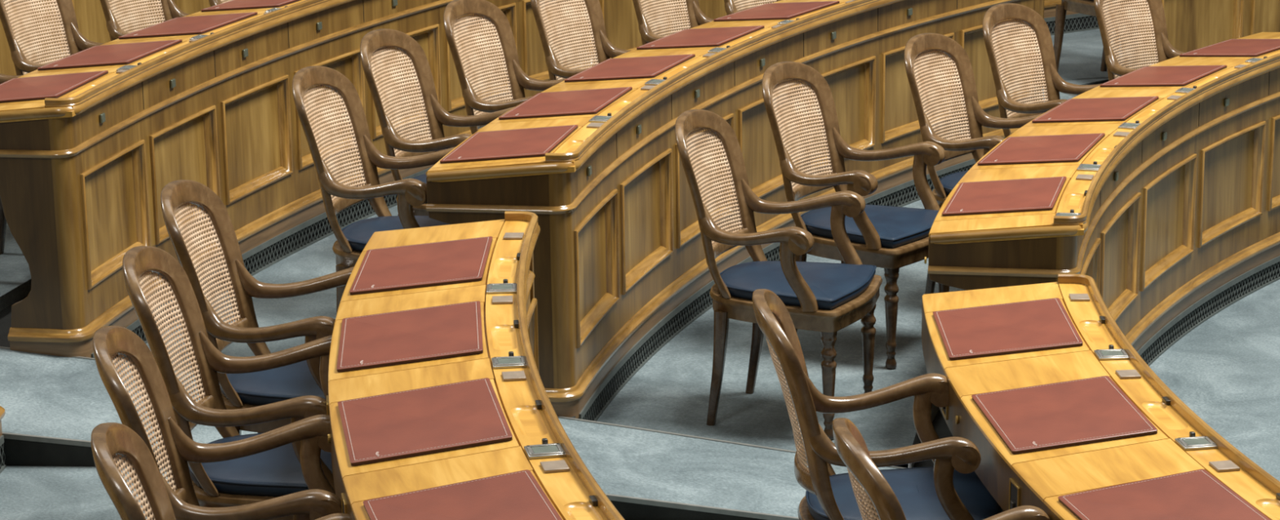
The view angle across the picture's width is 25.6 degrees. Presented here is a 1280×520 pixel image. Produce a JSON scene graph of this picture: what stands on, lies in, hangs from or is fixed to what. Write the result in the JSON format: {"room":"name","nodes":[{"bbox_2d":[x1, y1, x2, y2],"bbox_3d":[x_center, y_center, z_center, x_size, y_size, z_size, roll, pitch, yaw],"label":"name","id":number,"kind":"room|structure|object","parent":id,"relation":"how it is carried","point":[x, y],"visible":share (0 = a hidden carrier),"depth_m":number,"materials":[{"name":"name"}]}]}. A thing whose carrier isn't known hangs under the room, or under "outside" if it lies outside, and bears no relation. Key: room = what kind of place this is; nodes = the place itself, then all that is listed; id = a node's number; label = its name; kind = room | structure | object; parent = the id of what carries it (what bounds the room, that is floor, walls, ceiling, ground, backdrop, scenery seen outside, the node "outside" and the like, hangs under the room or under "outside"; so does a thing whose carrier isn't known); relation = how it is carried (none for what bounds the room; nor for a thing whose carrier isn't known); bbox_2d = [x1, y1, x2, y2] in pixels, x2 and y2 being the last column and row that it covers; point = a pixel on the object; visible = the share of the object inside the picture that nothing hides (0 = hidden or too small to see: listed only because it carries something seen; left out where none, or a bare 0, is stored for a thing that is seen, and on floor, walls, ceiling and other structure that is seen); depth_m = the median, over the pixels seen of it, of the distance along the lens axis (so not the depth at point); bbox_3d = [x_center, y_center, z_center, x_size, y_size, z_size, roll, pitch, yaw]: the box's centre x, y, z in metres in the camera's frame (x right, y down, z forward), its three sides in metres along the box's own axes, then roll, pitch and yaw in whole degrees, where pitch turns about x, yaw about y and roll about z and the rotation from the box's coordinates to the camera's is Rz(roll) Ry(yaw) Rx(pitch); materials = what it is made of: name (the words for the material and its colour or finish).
{"room":"assembly chamber","nodes":[
{"label":"assembly chamber","id":0,"kind":"room"},
{"bbox_2d":[0,295,27,347],"bbox_3d":[-0.965,-0.178,11.841,0.928,0.400,5.935,6,16,26],"label":"platform","id":1,"kind":"object","parent":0,"point":[5,314],"visible":0.04,"depth_m":9.56,"materials":[{"name":"fabric"}]},
{"bbox_2d":[0,222,31,311],"bbox_3d":[-1.673,-0.254,12.184,1.547,0.500,6.583,6,16,26],"label":"floor","id":2,"kind":"structure","parent":0,"point":[15,280],"depth_m":10.01,"materials":[{"name":"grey carpet"}]},
{"bbox_2d":[0,73,22,254],"bbox_3d":[-2.257,-0.448,9.971,0.639,0.994,0.586,4,15,19],"label":"armchair","id":3,"kind":"object","parent":2,"relation":"on","point":[3,77],"visible":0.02,"depth_m":10.26,"materials":[{"name":"brown wood"}]},
{"bbox_2d":[0,0,104,75],"bbox_3d":[-2.071,-0.613,10.605,0.639,0.994,0.586,5,16,23],"label":"armchair","id":4,"kind":"object","parent":2,"relation":"on","point":[74,42],"visible":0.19,"depth_m":10.69,"materials":[{"name":"beige wicker"}]},
{"bbox_2d":[99,0,190,40],"bbox_3d":[-1.829,-0.773,11.216,0.639,0.994,0.586,7,16,27],"label":"armchair","id":5,"kind":"object","parent":2,"relation":"on","point":[168,10],"visible":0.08,"depth_m":11.30,"materials":[{"name":"beige wicker"}]},
{"bbox_2d":[208,0,231,6],"bbox_3d":[-1.512,-0.923,11.784,0.639,0.994,0.586,8,17,31],"label":"armchair","id":6,"kind":"object","parent":2,"relation":"on","point":[212,2],"visible":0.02,"depth_m":11.65,"materials":[{"name":"brown wood"}]},
{"bbox_2d":[0,466,168,519],"bbox_3d":[-0.915,1.535,5.735,1.528,0.500,5.928,-4,15,-13],"label":"floor","id":7,"kind":"structure","parent":0,"point":[26,492],"depth_m":8.14,"materials":[{"name":"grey carpet"}]},
{"bbox_2d":[0,405,5,473],"bbox_3d":[-2.059,0.525,6.829,0.598,0.953,3.211,-2,14,-4],"label":"curved desk","id":8,"kind":"object","parent":7,"relation":"on","point":[2,466],"visible":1,"depth_m":8.36,"materials":[{"name":"brown wood"}]},
{"bbox_2d":[0,435,5,473],"bbox_3d":[-1.831,0.928,6.960,0.133,0.100,3.062,-2,14,-4],"label":"ventilation grille","id":9,"kind":"object","parent":8,"relation":"attached to","point":[2,466],"depth_m":8.36,"materials":[{"name":"metal"}]},
{"bbox_2d":[92,325,342,519],"bbox_3d":[-0.860,0.629,6.269,0.639,0.994,0.586,-2,14,-5],"label":"armchair","id":10,"kind":"object","parent":7,"relation":"on","point":[176,448],"visible":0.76,"depth_m":6.33,"materials":[{"name":"brown wood"}]},
{"bbox_2d":[90,422,350,519],"bbox_3d":[-0.734,0.799,5.598,0.639,0.994,0.586,-3,14,-8],"label":"armchair","id":11,"kind":"object","parent":7,"relation":"on","point":[108,440],"visible":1,"depth_m":5.59,"materials":[{"name":"brown wood"}]},
{"bbox_2d":[122,245,335,519],"bbox_3d":[-0.919,0.458,6.945,0.639,0.994,0.586,-1,14,2],"label":"armchair","id":12,"kind":"object","parent":7,"relation":"on","point":[275,473],"visible":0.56,"depth_m":6.87,"materials":[{"name":"brown wood"}]},
{"bbox_2d":[189,434,333,497],"bbox_3d":[-0.863,0.494,6.953,0.484,0.053,0.464,-1,14,2],"label":"seat cushion","id":13,"kind":"object","parent":12,"relation":"on","point":[277,472],"depth_m":6.80,"materials":[{"name":"blue fabric"}]},
{"bbox_2d":[160,179,354,435],"bbox_3d":[-0.945,0.281,7.638,0.639,0.994,0.586,1,14,6],"label":"armchair","id":14,"kind":"object","parent":7,"relation":"on","point":[242,390],"visible":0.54,"depth_m":7.61,"materials":[{"name":"brown wood"}]},
{"bbox_2d":[220,360,325,405],"bbox_3d":[-0.889,0.319,7.642,0.484,0.053,0.464,1,14,6],"label":"seat cushion","id":15,"kind":"object","parent":14,"relation":"on","point":[262,388],"depth_m":7.51,"materials":[{"name":"blue leather"}]},
{"bbox_2d":[125,204,398,369],"bbox_3d":[-0.264,0.042,11.540,1.487,0.500,5.641,6,16,26],"label":"floor","id":16,"kind":"structure","parent":0,"point":[317,260],"depth_m":10.20,"materials":[{"name":"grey carpet"}]},
{"bbox_2d":[292,66,455,314],"bbox_3d":[-0.789,-0.126,9.224,0.639,0.994,0.586,3,15,16],"label":"armchair","id":17,"kind":"object","parent":16,"relation":"on","point":[351,241],"visible":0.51,"depth_m":9.24,"materials":[{"name":"brown wood"}]},
{"bbox_2d":[342,216,449,252],"bbox_3d":[-0.736,-0.086,9.219,0.484,0.053,0.464,3,15,16],"label":"seat cushion","id":18,"kind":"object","parent":17,"relation":"on","point":[355,236],"depth_m":9.21,"materials":[{"name":"blue fabric"}]},
{"bbox_2d":[0,0,773,360],"bbox_3d":[-0.947,-0.733,11.685,0.905,0.953,5.935,6,16,26],"label":"curved desk","id":19,"kind":"object","parent":16,"relation":"on","point":[84,171],"visible":0.59,"depth_m":10.10,"materials":[{"name":"brown wood"}]},
{"bbox_2d":[0,70,108,102],"bbox_3d":[-2.004,-0.569,9.338,0.348,0.044,0.452,2,15,11],"label":"desk pad","id":20,"kind":"object","parent":19,"relation":"on","point":[38,87],"visible":1,"depth_m":9.33,"materials":[{"name":"leather"}]},
{"bbox_2d":[37,39,182,71],"bbox_3d":[-1.861,-0.722,9.929,0.348,0.044,0.452,3,15,15],"label":"desk pad","id":21,"kind":"object","parent":19,"relation":"on","point":[126,53],"visible":1,"depth_m":9.89,"materials":[{"name":"leather"}]},
{"bbox_2d":[118,12,257,39],"bbox_3d":[-1.680,-0.873,10.509,0.348,0.044,0.452,4,15,19],"label":"desk pad","id":22,"kind":"object","parent":19,"relation":"on","point":[200,24],"visible":1,"depth_m":10.46,"materials":[{"name":"leather"}]},
{"bbox_2d":[200,0,300,12],"bbox_3d":[-1.460,-1.022,11.077,0.348,0.044,0.452,5,15,21],"label":"desk pad","id":23,"kind":"object","parent":19,"relation":"on","point":[233,4],"visible":1,"depth_m":10.92,"materials":[{"name":"leather"}]},
{"bbox_2d":[91,166,431,360],"bbox_3d":[-0.733,-0.300,11.697,0.437,0.100,5.656,6,16,26],"label":"ventilation grille","id":24,"kind":"object","parent":19,"relation":"attached to","point":[310,227],"depth_m":10.84,"materials":[{"name":"metal"}]},
{"bbox_2d":[360,28,514,215],"bbox_3d":[-0.636,-0.299,9.889,0.639,0.994,0.586,5,15,21],"label":"armchair","id":25,"kind":"object","parent":16,"relation":"on","point":[435,116],"visible":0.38,"depth_m":9.96,"materials":[{"name":"brown wood"}]},
{"bbox_2d":[414,174,426,203],"bbox_3d":[-0.584,-0.258,9.880,0.484,0.053,0.464,5,15,21],"label":"seat cushion","id":26,"kind":"object","parent":25,"relation":"on","point":[422,178],"depth_m":9.95,"materials":[{"name":"blue fabric"}]},
{"bbox_2d":[443,0,566,134],"bbox_3d":[-0.392,-0.466,10.528,0.639,0.994,0.586,6,16,25],"label":"armchair","id":27,"kind":"object","parent":16,"relation":"on","point":[517,79],"visible":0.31,"depth_m":10.62,"materials":[{"name":"brown wood"}]},
{"bbox_2d":[530,0,630,79],"bbox_3d":[-0.097,-0.625,11.132,0.639,0.994,0.586,8,17,31],"label":"armchair","id":28,"kind":"object","parent":16,"relation":"on","point":[602,49],"visible":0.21,"depth_m":11.24,"materials":[{"name":"beige wicker"}]},
{"bbox_2d":[632,0,713,44],"bbox_3d":[0.272,-0.802,11.803,0.639,0.994,0.586,9,18,35],"label":"armchair","id":29,"kind":"object","parent":16,"relation":"on","point":[695,17],"visible":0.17,"depth_m":11.92,"materials":[{"name":"beige wicker"}]},
{"bbox_2d":[724,0,781,15],"bbox_3d":[0.646,-0.934,12.296,0.639,0.994,0.586,11,19,39],"label":"armchair","id":30,"kind":"object","parent":16,"relation":"on","point":[730,5],"visible":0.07,"depth_m":12.35,"materials":[{"name":"beige wicker"}]},
{"bbox_2d":[0,348,894,517],"bbox_3d":[-0.928,0.625,8.468,10.811,1.152,1.171,1,15,9],"label":"floor","id":31,"kind":"structure","parent":0,"point":[46,395],"depth_m":8.64,"materials":[{"name":"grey carpet"}]},
{"bbox_2d":[2,438,765,519],"bbox_3d":[-0.919,1.048,8.435,10.800,1.948,0.001,0,14,5],"label":"step riser","id":32,"kind":"structure","parent":31,"relation":"attached to","point":[17,452],"depth_m":8.38,"materials":[{"name":"fabric"}]},
{"bbox_2d":[2,431,799,519],"bbox_3d":[-0.925,0.662,8.339,10.800,1.167,0.012,0,14,5],"label":"trim","id":33,"kind":"structure","parent":31,"relation":"attached to","point":[6,435],"depth_m":8.27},
{"bbox_2d":[0,346,906,468],"bbox_3d":[-0.840,0.486,9.026,10.800,1.167,0.012,1,15,9],"label":"trim","id":34,"kind":"structure","parent":31,"relation":"attached to","point":[4,348],"depth_m":8.88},
{"bbox_2d":[596,200,966,467],"bbox_3d":[1.129,0.337,10.904,1.367,0.500,4.691,6,16,26],"label":"floor","id":35,"kind":"structure","parent":0,"point":[670,393],"depth_m":9.63,"materials":[{"name":"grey carpet"}]},
{"bbox_2d":[426,0,1044,421],"bbox_3d":[0.470,-0.438,11.045,0.830,0.953,4.972,6,16,26],"label":"curved desk","id":36,"kind":"object","parent":35,"relation":"on","point":[621,269],"visible":0.69,"depth_m":10.06,"materials":[{"name":"brown wood"}]},
{"bbox_2d":[440,124,577,163],"bbox_3d":[-0.418,-0.374,9.082,0.348,0.044,0.452,2,15,12],"label":"desk pad","id":37,"kind":"object","parent":36,"relation":"on","point":[537,141],"visible":1,"depth_m":9.05,"materials":[{"name":"leather"}]},
{"bbox_2d":[498,86,632,119],"bbox_3d":[-0.253,-0.541,9.724,0.348,0.044,0.452,3,15,15],"label":"desk pad","id":38,"kind":"object","parent":36,"relation":"on","point":[580,102],"visible":1,"depth_m":9.69,"materials":[{"name":"leather"}]},
{"bbox_2d":[564,53,695,82],"bbox_3d":[-0.035,-0.704,10.351,0.348,0.044,0.452,4,15,20],"label":"desk pad","id":39,"kind":"object","parent":36,"relation":"on","point":[646,67],"visible":1,"depth_m":10.31,"materials":[{"name":"leather"}]},
{"bbox_2d":[636,25,764,49],"bbox_3d":[0.237,-0.864,10.957,0.348,0.044,0.452,6,16,25],"label":"desk pad","id":40,"kind":"object","parent":36,"relation":"on","point":[708,37],"visible":1,"depth_m":10.91,"materials":[{"name":"leather"}]},
{"bbox_2d":[713,0,839,21],"bbox_3d":[0.560,-1.018,11.539,0.348,0.044,0.452,8,17,30],"label":"desk pad","id":41,"kind":"object","parent":36,"relation":"on","point":[782,11],"visible":1,"depth_m":11.50,"materials":[{"name":"leather"}]},
{"bbox_2d":[577,158,976,421],"bbox_3d":[0.678,-0.002,11.048,0.362,0.100,4.685,6,16,26],"label":"ventilation grille","id":42,"kind":"object","parent":36,"relation":"attached to","point":[900,191],"depth_m":10.22,"materials":[{"name":"paint"}]},
{"bbox_2d":[675,109,882,439],"bbox_3d":[0.443,0.025,9.163,0.639,0.994,0.586,5,15,21],"label":"armchair","id":43,"kind":"object","parent":35,"relation":"on","point":[825,298],"visible":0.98,"depth_m":9.12,"materials":[{"name":"brown wood"}]},
{"bbox_2d":[720,261,875,310],"bbox_3d":[0.495,0.066,9.152,0.484,0.053,0.464,5,15,21],"label":"seat cushion","id":44,"kind":"object","parent":43,"relation":"on","point":[850,285],"depth_m":9.04,"materials":[{"name":"blue leather"}]},
{"bbox_2d":[762,61,949,369],"bbox_3d":[0.758,-0.179,9.939,0.639,0.994,0.586,8,17,31],"label":"armchair","id":45,"kind":"object","parent":35,"relation":"on","point":[888,237],"visible":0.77,"depth_m":9.91,"materials":[{"name":"brown wood"}]},
{"bbox_2d":[801,204,938,248],"bbox_3d":[0.806,-0.135,9.920,0.484,0.053,0.464,8,17,31],"label":"seat cushion","id":46,"kind":"object","parent":45,"relation":"on","point":[891,227],"depth_m":9.79,"materials":[{"name":"blue leather"}]},
{"bbox_2d":[904,32,1043,293],"bbox_3d":[1.303,-0.319,10.454,0.639,0.994,0.586,9,17,34],"label":"armchair","id":47,"kind":"object","parent":35,"relation":"on","point":[975,117],"visible":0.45,"depth_m":10.56,"materials":[{"name":"brown wood"}]},
{"bbox_2d":[940,170,968,195],"bbox_3d":[1.349,-0.275,10.432,0.484,0.053,0.464,9,17,34],"label":"seat cushion","id":48,"kind":"object","parent":47,"relation":"on","point":[948,183],"depth_m":10.43,"materials":[{"name":"blue fabric"}]},
{"bbox_2d":[982,3,1102,138],"bbox_3d":[1.668,-0.485,11.079,0.639,0.994,0.586,11,18,38],"label":"armchair","id":49,"kind":"object","parent":35,"relation":"on","point":[1053,83],"visible":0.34,"depth_m":11.20,"materials":[{"name":"brown wood"}]},
{"bbox_2d":[1093,0,1186,80],"bbox_3d":[2.207,-0.661,11.735,0.586,0.994,0.639,-15,20,-43],"label":"armchair","id":50,"kind":"object","parent":35,"relation":"on","point":[1163,51],"visible":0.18,"depth_m":11.88,"materials":[{"name":"beige wicker"}]},
{"bbox_2d":[895,463,908,467],"bbox_3d":[1.820,0.713,11.612,24.018,0.001,13.600,-14,19,-42],"label":"floor","id":51,"kind":"structure","parent":0,"point":[906,465],"depth_m":11.24,"materials":[{"name":"carpet"}]},
{"bbox_2d":[913,408,953,467],"bbox_3d":[1.820,0.447,10.579,0.787,0.400,4.066,6,16,26],"label":"platform","id":52,"kind":"object","parent":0,"point":[939,423],"visible":0.07,"depth_m":9.36,"materials":[{"name":"fabric"}]},
{"bbox_2d":[1042,87,1075,102],"bbox_3d":[1.646,-0.740,13.647,1.221,1.152,10.804,-14,19,-42],"label":"floor","id":53,"kind":"structure","parent":0,"point":[1062,95],"depth_m":13.71,"materials":[{"name":"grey carpet"}]},
{"bbox_2d":[1050,28,1122,95],"bbox_3d":[4.277,-1.066,15.589,6.221,0.500,1.570,-7,15,-22],"label":"floor","id":54,"kind":"structure","parent":0,"point":[1081,55],"depth_m":14.62,"materials":[{"name":"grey carpet"}]},
{"bbox_2d":[1053,0,1119,72],"bbox_3d":[2.296,-1.374,13.911,0.586,0.994,0.639,-12,18,-38],"label":"armchair","id":55,"kind":"object","parent":54,"relation":"on","point":[1082,6],"visible":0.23,"depth_m":13.91,"materials":[{"name":"brown wood"}]},
{"bbox_2d":[1149,280,1279,481],"bbox_3d":[3.417,0.763,9.845,3.347,0.500,3.772,6,16,26],"label":"floor","id":56,"kind":"structure","parent":0,"point":[1226,370],"depth_m":10.29,"materials":[{"name":"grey carpet"}]},
{"bbox_2d":[924,31,1279,366],"bbox_3d":[1.842,-0.114,10.444,0.745,0.953,4.023,6,16,26],"label":"curved desk","id":57,"kind":"object","parent":56,"relation":"on","point":[1173,215],"visible":0.7,"depth_m":10.45,"materials":[{"name":"brown wood"}]},
{"bbox_2d":[942,176,1066,216],"bbox_3d":[1.175,-0.206,9.078,0.348,0.043,0.452,3,15,14],"label":"desk pad","id":58,"kind":"object","parent":57,"relation":"on","point":[1033,194],"visible":1,"depth_m":9.05,"materials":[{"name":"leather"}]},
{"bbox_2d":[977,133,1105,165],"bbox_3d":[1.391,-0.384,9.759,0.348,0.044,0.452,4,15,20],"label":"desk pad","id":59,"kind":"object","parent":57,"relation":"on","point":[1055,148],"visible":1,"depth_m":9.73,"materials":[{"name":"leather"}]},
{"bbox_2d":[1031,96,1159,123],"bbox_3d":[1.683,-0.555,10.412,0.348,0.044,0.452,6,16,25],"label":"desk pad","id":60,"kind":"object","parent":57,"relation":"on","point":[1113,108],"visible":1,"depth_m":10.38,"materials":[{"name":"leather"}]},
{"bbox_2d":[1099,65,1226,87],"bbox_3d":[2.048,-0.719,11.030,0.348,0.044,0.452,8,17,32],"label":"desk pad","id":61,"kind":"object","parent":57,"relation":"on","point":[1146,76],"visible":1,"depth_m":10.99,"materials":[{"name":"leather"}]},
{"bbox_2d":[1137,255,1279,366],"bbox_3d":[2.063,0.316,10.473,0.281,0.100,3.687,6,16,26],"label":"ventilation grille","id":62,"kind":"object","parent":57,"relation":"attached to","point":[1262,271],"depth_m":10.99,"materials":[{"name":"paint"}]},
{"bbox_2d":[1179,39,1279,57],"bbox_3d":[2.481,-0.873,11.605,0.348,0.043,0.452,11,18,38],"label":"desk pad","id":63,"kind":"object","parent":57,"relation":"on","point":[1231,47],"visible":1,"depth_m":11.55,"materials":[{"name":"leather"}]},
{"bbox_3d":[-2.205,-0.440,12.342,6.487,0.400,2.756,-14,19,-42],"label":"platform","id":64,"kind":"object","parent":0,"visible":0},
{"bbox_2d":[0,0,230,75],"bbox_3d":[-2.349,-1.071,12.314,0.969,0.865,6.878,6,16,26],"label":"curved desk","id":65,"kind":"object","parent":64,"relation":"on","point":[90,15],"visible":0.02,"depth_m":12.32,"materials":[{"name":"brown wood"}]},
{"bbox_3d":[5.028,-0.568,14.200,4.867,0.500,2.671,-14,19,-42],"label":"floor","id":66,"kind":"structure","parent":0,"visible":0},
{"bbox_2d":[1110,0,1279,78],"bbox_3d":[4.343,-1.422,14.653,4.866,0.953,0.812,-7,16,-23],"label":"curved desk","id":67,"kind":"object","parent":66,"relation":"on","point":[1191,24],"visible":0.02,"depth_m":13.73,"materials":[{"name":"brown wood"}]},
{"bbox_3d":[0.625,1.545,6.208,3.176,0.500,4.489,-14,19,-42],"label":"seating","id":68,"kind":"object","parent":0,"visible":0},
{"bbox_2d":[326,211,624,519],"bbox_3d":[-0.171,0.895,5.867,0.818,0.953,4.880,-4,15,-12],"label":"curved desk","id":69,"kind":"object","parent":68,"relation":"on","point":[540,445],"visible":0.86,"depth_m":6.53,"materials":[{"name":"brown wood"}]},
{"bbox_2d":[336,301,483,372],"bbox_3d":[-0.561,0.184,6.904,0.348,0.043,0.452,-2,14,-4],"label":"desk pad","id":70,"kind":"object","parent":69,"relation":"on","point":[455,330],"visible":1,"depth_m":6.88,"materials":[{"name":"leather"}]},
{"bbox_2d":[349,235,492,294],"bbox_3d":[-0.583,0.013,7.578,0.348,0.043,0.452,-1,14,1],"label":"desk pad","id":71,"kind":"object","parent":69,"relation":"on","point":[462,260],"visible":1,"depth_m":7.55,"materials":[{"name":"leather"}]},
{"bbox_2d":[337,377,512,466],"bbox_3d":[-0.481,0.354,6.235,0.348,0.044,0.452,-3,15,-9],"label":"desk pad","id":72,"kind":"object","parent":69,"relation":"on","point":[401,424],"visible":1,"depth_m":6.21,"materials":[{"name":"leather"}]},
{"bbox_2d":[362,469,562,519],"bbox_3d":[-0.344,0.519,5.580,0.348,0.043,0.452,-4,15,-13],"label":"desk pad","id":73,"kind":"object","parent":69,"relation":"on","point":[514,495],"visible":1,"depth_m":5.68,"materials":[{"name":"leather"}]},
{"bbox_2d":[752,288,1004,519],"bbox_3d":[0.603,0.563,7.046,0.639,0.994,0.586,-1,14,0],"label":"armchair","id":74,"kind":"object","parent":68,"relation":"on","point":[951,489],"visible":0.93,"depth_m":6.92,"materials":[{"name":"brown wood"}]},
{"bbox_2d":[806,467,1000,519],"bbox_3d":[0.659,0.599,7.055,0.484,0.053,0.464,-1,14,0],"label":"seat cushion","id":75,"kind":"object","parent":74,"relation":"on","point":[914,489],"depth_m":7.01,"materials":[{"name":"blue fabric"}]},
{"bbox_2d":[832,417,1050,519],"bbox_3d":[0.732,0.819,6.034,0.639,0.994,0.586,-2,14,-5],"label":"armchair","id":76,"kind":"object","parent":68,"relation":"on","point":[878,501],"visible":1,"depth_m":5.81,"materials":[{"name":"brown wood"}]},
{"bbox_3d":[2.743,1.525,6.907,4.126,0.500,4.098,-14,19,-42],"label":"seating","id":77,"kind":"object","parent":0,"visible":0},
{"bbox_2d":[921,273,1279,519],"bbox_3d":[1.325,0.968,6.240,0.751,0.953,4.023,-4,15,-12],"label":"curved desk","id":78,"kind":"object","parent":77,"relation":"on","point":[1183,442],"visible":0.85,"depth_m":6.83,"materials":[{"name":"brown wood"}]},
{"bbox_2d":[933,297,1083,359],"bbox_3d":[0.981,0.183,7.568,0.348,0.043,0.452,-1,14,0],"label":"desk pad","id":79,"kind":"object","parent":78,"relation":"on","point":[1045,324],"visible":1,"depth_m":7.54,"materials":[{"name":"leather"}]},
{"bbox_2d":[971,375,1157,453],"bbox_3d":[1.020,0.371,6.826,0.348,0.044,0.452,-2,14,-5],"label":"desk pad","id":80,"kind":"object","parent":78,"relation":"on","point":[1092,410],"visible":1,"depth_m":6.80,"materials":[{"name":"leather"}]},
{"bbox_2d":[1057,469,1270,519],"bbox_3d":[1.146,0.555,6.098,0.348,0.044,0.452,-4,15,-12],"label":"desk pad","id":81,"kind":"object","parent":78,"relation":"on","point":[1194,495],"visible":1,"depth_m":6.18,"materials":[{"name":"leather"}]},
{"bbox_3d":[4.117,-1.342,16.073,6.127,0.400,2.736,-14,19,-42],"label":"platform","id":82,"kind":"object","parent":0,"visible":0},
{"bbox_2d":[1044,0,1105,35],"bbox_3d":[3.690,-1.914,16.013,5.793,0.953,0.878,-7,16,-23],"label":"curved desk","id":83,"kind":"object","parent":82,"relation":"on","point":[1074,21],"visible":0.07,"depth_m":15.37,"materials":[{"name":"brown wood"}]},
{"bbox_2d":[1044,13,1105,35],"bbox_3d":[3.877,-1.408,15.742,5.206,0.100,1.835,-14,19,-42],"label":"ventilation grille","id":84,"kind":"object","parent":83,"relation":"attached to","point":[1074,22],"depth_m":15.38,"materials":[{"name":"metal"}]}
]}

